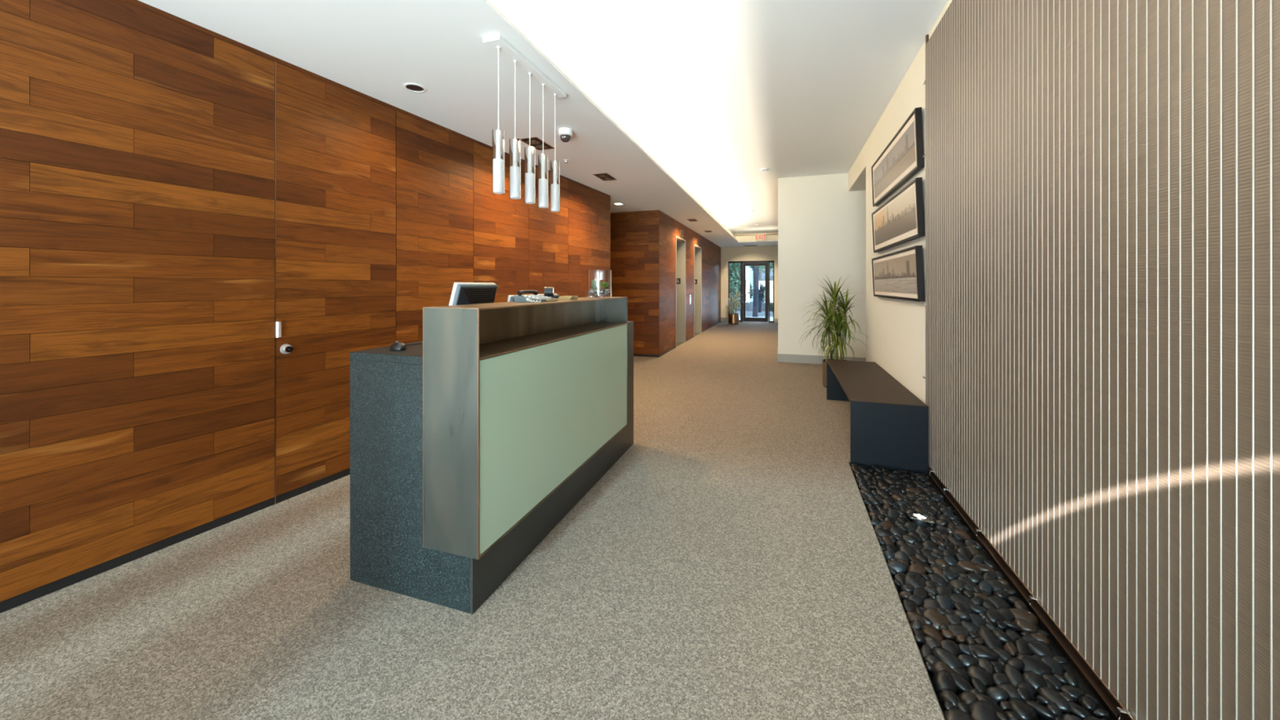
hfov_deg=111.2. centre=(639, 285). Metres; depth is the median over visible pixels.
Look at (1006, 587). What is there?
pebble
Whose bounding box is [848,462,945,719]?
trim
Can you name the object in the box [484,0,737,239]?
trim
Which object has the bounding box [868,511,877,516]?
pebble
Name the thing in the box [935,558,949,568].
pebble
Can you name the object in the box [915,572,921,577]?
pebble
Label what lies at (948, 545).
pebble
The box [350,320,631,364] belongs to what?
countertop
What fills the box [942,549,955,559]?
pebble
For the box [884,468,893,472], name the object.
pebble
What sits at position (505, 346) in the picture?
shelf
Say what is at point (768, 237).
trim
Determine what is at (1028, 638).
pebble
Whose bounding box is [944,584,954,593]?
pebble
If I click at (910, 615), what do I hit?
pebble
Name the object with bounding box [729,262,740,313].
shrub
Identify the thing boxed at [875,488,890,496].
pebble
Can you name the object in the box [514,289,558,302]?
desk phone
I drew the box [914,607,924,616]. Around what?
pebble
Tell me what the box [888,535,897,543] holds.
pebble
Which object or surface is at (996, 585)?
pebble
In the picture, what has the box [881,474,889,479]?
pebble
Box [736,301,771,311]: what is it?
ground
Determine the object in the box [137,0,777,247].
ceiling
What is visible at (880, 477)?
pebble
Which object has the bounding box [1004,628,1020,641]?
pebble
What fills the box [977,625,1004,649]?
pebble
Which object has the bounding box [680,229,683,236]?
indicator
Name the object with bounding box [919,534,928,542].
pebble
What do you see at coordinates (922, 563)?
pebble
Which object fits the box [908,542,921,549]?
pebble
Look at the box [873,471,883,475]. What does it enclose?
pebble
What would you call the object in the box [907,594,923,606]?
pebble
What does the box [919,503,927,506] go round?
pebble
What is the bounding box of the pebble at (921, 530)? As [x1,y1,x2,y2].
[915,526,930,539]
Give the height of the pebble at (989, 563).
0.023 m
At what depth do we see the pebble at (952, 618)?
1.58 m
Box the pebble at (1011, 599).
[1006,595,1021,604]
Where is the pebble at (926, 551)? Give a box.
[920,548,933,555]
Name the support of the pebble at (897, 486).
on the floor at (1057, 651)
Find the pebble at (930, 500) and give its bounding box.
[927,498,936,505]
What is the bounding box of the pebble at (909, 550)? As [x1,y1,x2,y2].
[897,545,916,555]
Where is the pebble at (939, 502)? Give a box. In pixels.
[936,500,947,506]
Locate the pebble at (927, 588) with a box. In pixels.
[923,586,937,595]
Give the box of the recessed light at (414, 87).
[403,83,426,93]
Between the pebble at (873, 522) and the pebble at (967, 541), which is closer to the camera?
the pebble at (967, 541)
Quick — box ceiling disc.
[760,168,770,171]
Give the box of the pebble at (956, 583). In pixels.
[947,578,967,591]
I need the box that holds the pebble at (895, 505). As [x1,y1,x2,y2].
[892,502,900,510]
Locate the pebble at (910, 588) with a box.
[900,584,914,592]
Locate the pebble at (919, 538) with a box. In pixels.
[913,535,922,542]
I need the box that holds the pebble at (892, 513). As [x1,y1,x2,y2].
[885,507,898,518]
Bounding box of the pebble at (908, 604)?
[902,599,919,612]
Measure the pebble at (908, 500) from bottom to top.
0.033 m
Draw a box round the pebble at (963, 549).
[955,545,972,560]
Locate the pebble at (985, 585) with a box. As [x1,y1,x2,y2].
[977,580,991,594]
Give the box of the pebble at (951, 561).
[942,555,957,566]
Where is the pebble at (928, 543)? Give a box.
[920,539,937,548]
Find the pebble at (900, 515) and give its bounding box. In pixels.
[898,514,906,518]
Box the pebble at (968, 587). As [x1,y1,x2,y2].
[964,584,974,592]
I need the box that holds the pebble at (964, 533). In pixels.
[953,528,971,542]
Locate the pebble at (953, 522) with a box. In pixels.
[951,520,961,524]
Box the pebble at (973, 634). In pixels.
[968,631,980,638]
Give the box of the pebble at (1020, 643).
[1013,637,1033,655]
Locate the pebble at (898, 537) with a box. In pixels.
[891,534,902,539]
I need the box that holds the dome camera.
[558,127,573,142]
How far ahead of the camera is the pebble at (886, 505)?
2.39 m
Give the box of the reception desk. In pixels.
[350,297,633,613]
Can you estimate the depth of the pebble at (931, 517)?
2.26 m
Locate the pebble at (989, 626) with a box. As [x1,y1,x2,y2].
[984,622,999,630]
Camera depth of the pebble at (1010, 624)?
1.54 m
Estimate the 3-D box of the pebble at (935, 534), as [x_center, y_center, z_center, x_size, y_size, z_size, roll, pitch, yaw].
[1.433,1.226,2.108,0.072,0.055,0.051,0,0,37]
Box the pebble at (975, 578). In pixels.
[966,573,983,585]
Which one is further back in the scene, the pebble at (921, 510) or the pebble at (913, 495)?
the pebble at (913, 495)
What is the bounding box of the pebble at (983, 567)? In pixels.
[973,562,997,574]
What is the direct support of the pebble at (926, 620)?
on the pebble fill
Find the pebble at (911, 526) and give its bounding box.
[904,521,917,533]
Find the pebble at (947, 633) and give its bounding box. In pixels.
[942,628,954,639]
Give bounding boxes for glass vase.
[586,269,611,297]
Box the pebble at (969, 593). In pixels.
[962,589,974,598]
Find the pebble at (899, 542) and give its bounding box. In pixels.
[894,539,908,548]
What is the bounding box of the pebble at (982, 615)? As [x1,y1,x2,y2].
[977,612,986,619]
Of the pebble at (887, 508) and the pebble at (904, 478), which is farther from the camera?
the pebble at (904, 478)
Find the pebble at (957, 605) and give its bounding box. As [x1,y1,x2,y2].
[953,601,970,613]
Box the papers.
[506,293,559,302]
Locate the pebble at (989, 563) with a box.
[983,560,995,568]
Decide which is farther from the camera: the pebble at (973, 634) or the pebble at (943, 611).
the pebble at (943, 611)
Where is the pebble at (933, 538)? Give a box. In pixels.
[929,535,942,542]
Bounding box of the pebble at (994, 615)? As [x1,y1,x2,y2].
[985,608,1006,626]
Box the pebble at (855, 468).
[851,466,859,472]
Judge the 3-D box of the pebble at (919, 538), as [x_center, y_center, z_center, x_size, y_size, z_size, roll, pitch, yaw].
[1.328,1.212,2.095,0.036,0.025,0.036,0,0,-24]
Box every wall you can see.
[0,0,610,613]
[610,209,659,357]
[658,209,720,356]
[720,232,777,322]
[777,173,866,357]
[848,0,951,404]
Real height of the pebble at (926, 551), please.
0.037 m
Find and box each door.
[274,62,395,504]
[675,235,685,347]
[693,244,702,337]
[728,260,773,322]
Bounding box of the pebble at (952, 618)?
[943,613,961,625]
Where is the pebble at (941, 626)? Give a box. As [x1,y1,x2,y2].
[939,623,948,631]
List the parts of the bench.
leg, seat, leg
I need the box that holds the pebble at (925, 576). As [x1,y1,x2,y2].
[920,573,931,580]
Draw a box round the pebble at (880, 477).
[875,475,884,479]
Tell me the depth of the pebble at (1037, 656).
1.41 m
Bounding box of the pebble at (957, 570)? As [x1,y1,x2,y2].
[948,565,966,574]
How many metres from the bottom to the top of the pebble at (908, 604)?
0.045 m
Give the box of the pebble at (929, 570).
[924,565,933,573]
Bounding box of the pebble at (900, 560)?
[897,559,908,567]
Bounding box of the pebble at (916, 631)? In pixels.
[912,628,924,636]
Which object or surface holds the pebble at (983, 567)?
on the floor at (1057, 651)
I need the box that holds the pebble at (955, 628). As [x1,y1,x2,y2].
[946,623,968,639]
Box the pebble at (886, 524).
[879,520,893,529]
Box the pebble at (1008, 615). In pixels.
[996,607,1015,629]
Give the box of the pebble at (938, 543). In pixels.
[935,540,946,547]
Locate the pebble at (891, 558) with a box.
[889,556,897,560]
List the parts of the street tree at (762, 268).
crown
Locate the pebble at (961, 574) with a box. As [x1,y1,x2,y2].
[958,573,968,577]
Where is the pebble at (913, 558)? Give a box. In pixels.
[908,555,917,561]
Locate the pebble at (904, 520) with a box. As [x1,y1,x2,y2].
[897,516,907,524]
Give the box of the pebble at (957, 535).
[953,533,963,541]
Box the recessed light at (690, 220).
[686,218,697,222]
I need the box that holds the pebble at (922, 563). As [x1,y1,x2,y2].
[915,560,930,573]
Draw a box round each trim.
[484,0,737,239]
[735,235,777,242]
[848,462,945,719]
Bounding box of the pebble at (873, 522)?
[871,520,879,526]
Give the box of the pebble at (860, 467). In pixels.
[857,465,868,471]
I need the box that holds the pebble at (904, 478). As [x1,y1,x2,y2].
[902,476,913,481]
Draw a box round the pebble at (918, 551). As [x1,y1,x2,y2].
[915,548,923,555]
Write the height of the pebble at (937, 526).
0.034 m
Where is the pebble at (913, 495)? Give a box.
[905,492,915,497]
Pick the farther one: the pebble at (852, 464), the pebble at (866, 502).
the pebble at (852, 464)
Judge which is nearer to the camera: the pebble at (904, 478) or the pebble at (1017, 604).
the pebble at (1017, 604)
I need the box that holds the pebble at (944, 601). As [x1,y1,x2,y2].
[934,593,953,610]
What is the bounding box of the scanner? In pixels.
[544,287,554,297]
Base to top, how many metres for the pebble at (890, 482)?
0.049 m
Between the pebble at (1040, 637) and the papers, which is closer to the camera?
the pebble at (1040, 637)
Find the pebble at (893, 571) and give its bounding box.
[888,568,897,574]
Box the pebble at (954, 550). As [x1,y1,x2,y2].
[946,548,959,554]
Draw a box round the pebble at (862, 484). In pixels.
[857,482,867,489]
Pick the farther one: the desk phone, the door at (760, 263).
the door at (760, 263)
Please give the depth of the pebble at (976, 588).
1.73 m
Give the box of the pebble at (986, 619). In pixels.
[983,616,995,626]
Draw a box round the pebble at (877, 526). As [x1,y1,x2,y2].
[873,524,884,528]
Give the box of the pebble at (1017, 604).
[1013,600,1029,611]
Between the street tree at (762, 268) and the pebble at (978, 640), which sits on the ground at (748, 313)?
the street tree at (762, 268)
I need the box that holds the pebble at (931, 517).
[928,515,937,519]
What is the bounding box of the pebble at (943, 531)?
[936,528,948,534]
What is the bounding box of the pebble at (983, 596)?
[973,591,987,605]
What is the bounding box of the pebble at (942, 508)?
[939,506,949,511]
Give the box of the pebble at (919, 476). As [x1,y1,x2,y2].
[915,474,928,481]
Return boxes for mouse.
[390,341,422,351]
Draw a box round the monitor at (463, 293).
[448,282,497,305]
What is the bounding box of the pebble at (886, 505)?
[882,503,890,509]
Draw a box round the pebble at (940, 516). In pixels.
[934,513,951,520]
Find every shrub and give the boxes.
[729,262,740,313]
[739,280,753,301]
[761,275,772,302]
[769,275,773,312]
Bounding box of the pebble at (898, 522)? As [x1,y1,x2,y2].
[894,520,904,525]
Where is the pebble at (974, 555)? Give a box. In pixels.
[972,553,987,559]
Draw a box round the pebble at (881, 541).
[878,539,885,544]
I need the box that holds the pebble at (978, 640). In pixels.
[973,637,983,644]
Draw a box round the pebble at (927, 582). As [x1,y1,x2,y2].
[924,579,937,589]
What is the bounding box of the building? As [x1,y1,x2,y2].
[734,265,773,302]
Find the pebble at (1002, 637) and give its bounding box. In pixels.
[991,629,1014,644]
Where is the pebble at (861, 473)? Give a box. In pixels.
[856,471,866,475]
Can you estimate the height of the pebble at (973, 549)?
0.049 m
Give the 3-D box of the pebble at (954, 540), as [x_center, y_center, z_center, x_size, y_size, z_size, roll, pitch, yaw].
[1.494,1.225,2.065,0.067,0.054,0.097,0,0,-7]
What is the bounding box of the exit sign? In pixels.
[755,233,765,241]
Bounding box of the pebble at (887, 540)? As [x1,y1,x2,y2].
[880,535,894,545]
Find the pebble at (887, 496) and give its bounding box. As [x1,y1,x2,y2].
[882,494,894,502]
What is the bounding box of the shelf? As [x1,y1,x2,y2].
[479,321,626,359]
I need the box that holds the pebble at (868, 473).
[865,471,875,476]
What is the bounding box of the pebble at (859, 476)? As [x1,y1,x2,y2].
[855,473,865,479]
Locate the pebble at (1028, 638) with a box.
[1020,635,1039,643]
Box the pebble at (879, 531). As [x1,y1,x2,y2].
[874,527,893,536]
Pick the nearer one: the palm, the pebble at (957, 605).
the pebble at (957, 605)
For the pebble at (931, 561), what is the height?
0.019 m
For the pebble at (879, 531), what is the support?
on the floor at (1057, 651)
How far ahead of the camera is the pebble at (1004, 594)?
1.70 m
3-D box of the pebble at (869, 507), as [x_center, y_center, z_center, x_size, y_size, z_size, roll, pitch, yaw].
[1.258,1.214,2.380,0.057,0.042,0.056,0,0,-9]
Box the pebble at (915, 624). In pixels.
[909,618,922,631]
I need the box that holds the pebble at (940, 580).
[927,573,948,586]
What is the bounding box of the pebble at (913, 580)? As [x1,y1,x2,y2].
[903,574,925,594]
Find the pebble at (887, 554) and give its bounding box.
[883,550,894,559]
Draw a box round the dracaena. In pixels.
[797,275,867,387]
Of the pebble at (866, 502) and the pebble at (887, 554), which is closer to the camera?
the pebble at (887, 554)
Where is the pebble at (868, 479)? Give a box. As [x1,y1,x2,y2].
[865,477,872,484]
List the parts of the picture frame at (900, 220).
frame rail, frame rail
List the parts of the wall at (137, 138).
kick plate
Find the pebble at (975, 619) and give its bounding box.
[968,613,986,626]
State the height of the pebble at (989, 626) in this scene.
0.031 m
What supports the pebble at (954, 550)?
on the floor at (1057, 651)
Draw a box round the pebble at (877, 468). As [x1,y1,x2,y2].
[872,466,882,472]
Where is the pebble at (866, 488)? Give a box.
[860,485,871,493]
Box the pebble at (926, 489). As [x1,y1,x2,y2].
[922,487,933,492]
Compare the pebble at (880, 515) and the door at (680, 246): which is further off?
the door at (680, 246)
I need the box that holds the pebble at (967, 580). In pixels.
[957,575,979,587]
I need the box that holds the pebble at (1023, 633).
[1020,631,1031,635]
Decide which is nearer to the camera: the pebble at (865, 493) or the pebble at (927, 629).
the pebble at (927, 629)
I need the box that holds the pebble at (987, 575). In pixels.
[982,570,997,580]
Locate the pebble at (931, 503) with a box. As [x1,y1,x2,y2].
[928,502,939,508]
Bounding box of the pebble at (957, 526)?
[953,524,968,531]
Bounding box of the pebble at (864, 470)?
[860,467,869,472]
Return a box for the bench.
[826,360,928,477]
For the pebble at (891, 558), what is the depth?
1.93 m
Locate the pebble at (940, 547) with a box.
[937,545,945,550]
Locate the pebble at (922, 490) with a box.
[915,486,925,493]
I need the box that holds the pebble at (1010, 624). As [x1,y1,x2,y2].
[1002,619,1020,631]
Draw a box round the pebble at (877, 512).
[869,509,881,518]
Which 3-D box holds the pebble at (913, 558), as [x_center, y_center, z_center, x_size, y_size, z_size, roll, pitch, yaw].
[1.208,1.213,1.938,0.055,0.032,0.039,0,0,-34]
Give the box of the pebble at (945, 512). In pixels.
[942,509,954,516]
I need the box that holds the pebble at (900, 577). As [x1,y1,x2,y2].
[894,573,904,584]
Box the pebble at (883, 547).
[880,544,886,551]
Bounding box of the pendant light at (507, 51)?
[482,34,566,212]
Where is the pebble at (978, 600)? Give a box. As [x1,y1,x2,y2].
[970,595,983,605]
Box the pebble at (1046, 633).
[1037,629,1049,637]
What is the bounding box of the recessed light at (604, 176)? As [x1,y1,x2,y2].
[592,173,616,181]
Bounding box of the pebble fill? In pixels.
[853,465,1110,719]
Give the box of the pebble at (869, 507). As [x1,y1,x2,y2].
[866,503,875,512]
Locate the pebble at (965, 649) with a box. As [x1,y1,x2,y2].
[957,643,972,656]
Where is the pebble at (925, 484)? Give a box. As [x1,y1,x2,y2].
[921,481,930,487]
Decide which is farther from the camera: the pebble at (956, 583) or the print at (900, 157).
the print at (900, 157)
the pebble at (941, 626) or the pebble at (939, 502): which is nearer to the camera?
the pebble at (941, 626)
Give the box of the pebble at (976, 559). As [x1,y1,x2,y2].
[970,556,983,564]
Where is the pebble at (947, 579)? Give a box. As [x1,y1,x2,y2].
[941,574,950,582]
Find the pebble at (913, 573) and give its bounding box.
[905,571,916,576]
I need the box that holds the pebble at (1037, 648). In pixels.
[1026,641,1055,658]
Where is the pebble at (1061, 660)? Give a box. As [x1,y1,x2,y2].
[1053,656,1069,664]
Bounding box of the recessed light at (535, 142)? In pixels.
[520,137,555,150]
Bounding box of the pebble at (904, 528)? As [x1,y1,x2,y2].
[897,525,908,532]
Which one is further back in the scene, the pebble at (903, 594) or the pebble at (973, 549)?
the pebble at (973, 549)
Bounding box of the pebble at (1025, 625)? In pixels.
[1012,618,1038,632]
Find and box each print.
[873,120,915,199]
[873,186,916,245]
[873,253,917,293]
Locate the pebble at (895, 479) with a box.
[891,477,902,481]
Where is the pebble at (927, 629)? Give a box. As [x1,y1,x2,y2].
[920,623,944,641]
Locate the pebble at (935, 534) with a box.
[929,532,944,542]
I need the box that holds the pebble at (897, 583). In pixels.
[893,579,902,586]
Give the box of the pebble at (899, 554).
[893,551,909,563]
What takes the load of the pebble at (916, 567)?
on the floor at (1057, 651)
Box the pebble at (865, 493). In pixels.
[862,491,875,497]
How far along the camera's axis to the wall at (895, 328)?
3.72 m
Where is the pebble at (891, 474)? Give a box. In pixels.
[888,472,900,477]
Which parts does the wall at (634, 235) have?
kick plate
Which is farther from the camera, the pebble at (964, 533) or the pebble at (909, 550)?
the pebble at (964, 533)
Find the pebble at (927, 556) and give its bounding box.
[925,555,935,559]
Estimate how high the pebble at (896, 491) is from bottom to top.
0.043 m
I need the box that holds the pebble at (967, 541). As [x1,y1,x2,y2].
[963,538,977,546]
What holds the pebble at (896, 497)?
on the floor at (1057, 651)
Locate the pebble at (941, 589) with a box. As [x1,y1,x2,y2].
[935,585,952,597]
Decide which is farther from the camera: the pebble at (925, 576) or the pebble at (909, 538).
the pebble at (909, 538)
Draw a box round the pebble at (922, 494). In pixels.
[918,492,930,497]
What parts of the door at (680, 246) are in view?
sill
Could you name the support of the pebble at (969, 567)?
on the floor at (1057, 651)
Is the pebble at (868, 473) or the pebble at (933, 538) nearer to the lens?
the pebble at (933, 538)
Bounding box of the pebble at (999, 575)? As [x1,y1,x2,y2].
[994,571,1003,578]
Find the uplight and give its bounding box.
[906,511,933,528]
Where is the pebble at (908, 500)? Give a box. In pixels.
[903,497,914,506]
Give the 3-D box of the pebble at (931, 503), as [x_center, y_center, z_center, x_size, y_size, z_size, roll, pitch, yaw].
[1.613,1.217,2.405,0.053,0.040,0.063,0,0,42]
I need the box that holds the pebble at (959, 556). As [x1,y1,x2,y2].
[955,552,969,560]
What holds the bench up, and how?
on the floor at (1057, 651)
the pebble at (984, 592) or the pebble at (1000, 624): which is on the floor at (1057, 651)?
the pebble at (984, 592)
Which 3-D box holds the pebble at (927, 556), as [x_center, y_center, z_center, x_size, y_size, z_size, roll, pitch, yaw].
[1.288,1.210,1.944,0.035,0.022,0.040,0,0,-24]
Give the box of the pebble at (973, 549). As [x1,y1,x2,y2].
[966,544,981,555]
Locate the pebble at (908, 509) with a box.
[902,507,916,519]
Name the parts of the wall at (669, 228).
kick plate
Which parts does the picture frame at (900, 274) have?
frame rail, frame rail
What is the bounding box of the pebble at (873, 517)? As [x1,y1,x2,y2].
[870,514,879,520]
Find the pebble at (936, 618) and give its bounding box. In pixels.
[924,607,950,632]
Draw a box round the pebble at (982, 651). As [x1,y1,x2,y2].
[967,643,999,660]
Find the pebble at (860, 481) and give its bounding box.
[857,479,866,484]
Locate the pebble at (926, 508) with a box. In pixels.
[920,506,937,515]
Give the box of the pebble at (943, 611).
[936,607,947,614]
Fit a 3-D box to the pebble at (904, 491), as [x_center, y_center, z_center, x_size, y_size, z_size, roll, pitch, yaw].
[1.540,1.210,2.576,0.047,0.034,0.051,0,0,-23]
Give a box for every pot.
[728,313,738,324]
[822,359,847,387]
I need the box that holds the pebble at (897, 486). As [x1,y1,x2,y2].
[895,484,906,489]
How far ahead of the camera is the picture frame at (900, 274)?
3.44 m
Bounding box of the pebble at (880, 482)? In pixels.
[876,479,888,487]
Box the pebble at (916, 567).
[906,562,925,577]
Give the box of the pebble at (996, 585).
[984,578,1004,591]
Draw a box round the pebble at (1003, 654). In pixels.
[991,647,1012,661]
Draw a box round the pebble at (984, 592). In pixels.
[980,589,991,596]
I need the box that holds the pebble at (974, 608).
[968,604,987,614]
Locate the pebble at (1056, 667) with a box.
[1040,655,1066,684]
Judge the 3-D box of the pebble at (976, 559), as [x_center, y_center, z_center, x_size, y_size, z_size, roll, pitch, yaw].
[1.478,1.213,1.920,0.056,0.039,0.043,0,0,-29]
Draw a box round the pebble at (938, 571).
[930,565,943,576]
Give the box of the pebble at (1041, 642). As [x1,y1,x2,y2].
[1039,640,1053,652]
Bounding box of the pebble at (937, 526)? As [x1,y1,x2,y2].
[935,524,946,531]
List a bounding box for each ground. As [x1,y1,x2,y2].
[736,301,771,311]
[736,311,773,322]
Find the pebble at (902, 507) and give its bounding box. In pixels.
[899,504,908,511]
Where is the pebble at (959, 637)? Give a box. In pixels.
[954,633,965,643]
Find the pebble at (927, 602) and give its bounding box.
[920,597,939,609]
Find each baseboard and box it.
[721,317,777,323]
[777,349,866,364]
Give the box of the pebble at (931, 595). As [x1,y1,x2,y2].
[927,591,936,599]
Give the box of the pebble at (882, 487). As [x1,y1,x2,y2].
[879,485,888,489]
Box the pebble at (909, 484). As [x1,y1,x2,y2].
[906,481,916,487]
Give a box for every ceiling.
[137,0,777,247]
[502,0,948,234]
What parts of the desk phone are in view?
cord, trim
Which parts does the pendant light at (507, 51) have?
pendant lamp, cord, pendant lamp, cord, pendant lamp, cord, pendant lamp, cord, pendant lamp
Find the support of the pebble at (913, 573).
on the floor at (1057, 651)
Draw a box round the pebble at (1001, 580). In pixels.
[996,577,1008,585]
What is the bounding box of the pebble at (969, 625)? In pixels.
[960,619,977,632]
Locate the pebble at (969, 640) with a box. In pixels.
[963,635,976,644]
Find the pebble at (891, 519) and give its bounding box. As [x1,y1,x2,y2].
[884,516,895,524]
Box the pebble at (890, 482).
[884,478,896,484]
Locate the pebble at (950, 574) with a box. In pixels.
[942,568,959,579]
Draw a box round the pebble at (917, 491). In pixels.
[905,486,921,494]
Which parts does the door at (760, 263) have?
rail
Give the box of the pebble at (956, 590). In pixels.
[952,587,963,594]
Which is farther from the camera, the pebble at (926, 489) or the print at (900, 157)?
the print at (900, 157)
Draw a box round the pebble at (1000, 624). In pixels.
[996,620,1006,629]
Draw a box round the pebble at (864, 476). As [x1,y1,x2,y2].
[863,475,872,478]
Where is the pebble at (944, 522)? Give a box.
[933,519,949,527]
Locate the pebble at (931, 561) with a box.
[927,558,936,564]
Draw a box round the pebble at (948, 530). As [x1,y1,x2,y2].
[946,527,954,533]
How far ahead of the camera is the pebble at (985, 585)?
1.75 m
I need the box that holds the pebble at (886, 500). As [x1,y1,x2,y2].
[881,497,893,506]
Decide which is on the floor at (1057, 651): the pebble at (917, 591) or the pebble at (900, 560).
the pebble at (917, 591)
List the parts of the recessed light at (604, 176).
plate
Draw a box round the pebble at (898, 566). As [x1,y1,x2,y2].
[887,560,907,575]
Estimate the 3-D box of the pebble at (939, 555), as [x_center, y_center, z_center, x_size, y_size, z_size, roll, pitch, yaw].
[1.335,1.217,1.958,0.060,0.037,0.050,0,0,43]
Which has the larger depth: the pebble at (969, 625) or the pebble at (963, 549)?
the pebble at (963, 549)
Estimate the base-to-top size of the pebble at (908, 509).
0.066 m
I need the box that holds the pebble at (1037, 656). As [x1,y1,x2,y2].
[1031,653,1041,660]
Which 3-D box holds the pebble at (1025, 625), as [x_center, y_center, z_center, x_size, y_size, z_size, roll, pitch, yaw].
[1.366,1.212,1.556,0.065,0.047,0.065,0,0,18]
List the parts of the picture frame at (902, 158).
frame rail, frame rail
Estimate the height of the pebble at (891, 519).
0.037 m
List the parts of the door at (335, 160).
edge trim, pull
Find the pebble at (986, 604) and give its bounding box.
[982,600,997,609]
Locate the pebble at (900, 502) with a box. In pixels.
[893,500,906,506]
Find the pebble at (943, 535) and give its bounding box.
[940,533,947,538]
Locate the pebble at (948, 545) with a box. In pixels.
[943,541,954,549]
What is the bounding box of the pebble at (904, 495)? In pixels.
[902,494,911,499]
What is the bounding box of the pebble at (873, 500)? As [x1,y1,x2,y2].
[866,496,881,506]
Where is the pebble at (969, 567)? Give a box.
[956,560,982,573]
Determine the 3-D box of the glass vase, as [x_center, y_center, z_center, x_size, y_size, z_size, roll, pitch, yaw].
[-0.276,-0.010,2.988,0.166,0.184,0.166,0,0,18]
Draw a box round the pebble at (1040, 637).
[1030,632,1049,644]
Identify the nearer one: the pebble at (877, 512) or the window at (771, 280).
the pebble at (877, 512)
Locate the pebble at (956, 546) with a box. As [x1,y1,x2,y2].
[954,544,961,549]
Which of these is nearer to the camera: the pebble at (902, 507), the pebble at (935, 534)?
the pebble at (935, 534)
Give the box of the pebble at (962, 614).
[952,608,970,620]
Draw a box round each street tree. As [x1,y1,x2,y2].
[749,262,773,316]
[757,270,770,312]
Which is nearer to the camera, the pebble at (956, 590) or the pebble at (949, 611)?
the pebble at (949, 611)
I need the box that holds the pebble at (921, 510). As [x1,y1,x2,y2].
[914,506,925,514]
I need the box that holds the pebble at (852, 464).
[850,463,858,466]
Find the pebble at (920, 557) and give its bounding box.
[915,552,928,563]
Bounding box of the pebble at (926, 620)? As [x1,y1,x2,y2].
[921,616,933,625]
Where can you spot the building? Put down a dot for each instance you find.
(748, 273)
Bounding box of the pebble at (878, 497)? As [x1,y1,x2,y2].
[875,494,882,503]
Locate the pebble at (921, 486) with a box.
[915,483,924,488]
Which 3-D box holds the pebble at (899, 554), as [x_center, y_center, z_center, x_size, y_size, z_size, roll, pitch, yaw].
[1.165,1.217,1.945,0.071,0.054,0.072,0,0,2]
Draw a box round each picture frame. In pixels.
[871,106,924,206]
[871,177,924,253]
[871,244,924,302]
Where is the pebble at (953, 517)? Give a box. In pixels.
[949,515,960,521]
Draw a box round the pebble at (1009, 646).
[1003,640,1017,657]
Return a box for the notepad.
[558,295,577,299]
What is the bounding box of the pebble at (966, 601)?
[950,592,974,613]
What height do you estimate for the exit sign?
0.210 m
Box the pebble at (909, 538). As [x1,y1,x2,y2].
[902,534,919,543]
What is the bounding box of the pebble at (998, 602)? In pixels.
[987,595,1011,608]
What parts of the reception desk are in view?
panel, plate, plate, plate, panel, glass, plate, plate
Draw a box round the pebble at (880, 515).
[877,514,886,521]
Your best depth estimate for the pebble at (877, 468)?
2.86 m
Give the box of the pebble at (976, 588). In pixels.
[973,586,982,592]
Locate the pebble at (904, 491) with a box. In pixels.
[897,487,906,493]
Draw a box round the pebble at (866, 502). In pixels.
[863,499,871,505]
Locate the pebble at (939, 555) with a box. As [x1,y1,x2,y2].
[931,551,944,559]
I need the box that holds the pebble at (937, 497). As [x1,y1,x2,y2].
[930,493,943,501]
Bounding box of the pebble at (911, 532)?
[906,530,920,542]
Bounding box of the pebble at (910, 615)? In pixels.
[906,610,925,625]
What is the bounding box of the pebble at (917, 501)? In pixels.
[912,498,928,505]
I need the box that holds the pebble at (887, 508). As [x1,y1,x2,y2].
[886,506,898,511]
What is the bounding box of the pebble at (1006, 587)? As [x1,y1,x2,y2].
[1001,583,1014,591]
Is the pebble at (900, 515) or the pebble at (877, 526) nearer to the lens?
the pebble at (877, 526)
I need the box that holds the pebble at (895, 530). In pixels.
[888,525,908,535]
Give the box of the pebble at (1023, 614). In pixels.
[1008,608,1038,624]
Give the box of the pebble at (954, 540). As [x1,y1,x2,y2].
[947,536,965,546]
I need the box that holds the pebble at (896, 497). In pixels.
[890,493,903,501]
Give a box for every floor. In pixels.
[0,321,943,719]
[852,471,1113,719]
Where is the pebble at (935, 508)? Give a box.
[929,504,942,512]
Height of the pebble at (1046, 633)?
0.022 m
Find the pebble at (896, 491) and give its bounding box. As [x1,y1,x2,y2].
[888,487,902,494]
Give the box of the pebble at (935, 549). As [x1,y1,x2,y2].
[931,547,943,554]
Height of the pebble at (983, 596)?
0.049 m
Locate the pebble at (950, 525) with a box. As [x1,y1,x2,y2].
[947,522,954,528]
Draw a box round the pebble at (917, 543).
[912,541,924,549]
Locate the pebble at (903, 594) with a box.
[897,591,911,599]
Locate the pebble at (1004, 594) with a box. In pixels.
[991,590,1010,600]
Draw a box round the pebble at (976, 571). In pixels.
[973,569,982,576]
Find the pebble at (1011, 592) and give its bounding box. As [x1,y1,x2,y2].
[1007,590,1017,595]
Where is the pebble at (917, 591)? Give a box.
[912,587,928,599]
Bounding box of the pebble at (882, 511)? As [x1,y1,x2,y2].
[879,509,884,515]
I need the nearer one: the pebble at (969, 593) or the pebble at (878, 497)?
the pebble at (969, 593)
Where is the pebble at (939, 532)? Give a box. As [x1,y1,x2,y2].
[933,530,942,534]
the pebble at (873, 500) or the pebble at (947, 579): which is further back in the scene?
the pebble at (873, 500)
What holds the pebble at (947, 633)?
on the pebble fill
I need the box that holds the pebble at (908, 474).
[902,472,911,477]
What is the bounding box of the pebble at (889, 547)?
[885,543,898,552]
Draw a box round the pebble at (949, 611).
[944,608,952,613]
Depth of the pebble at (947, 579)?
1.80 m
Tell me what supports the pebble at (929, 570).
on the pebble fill

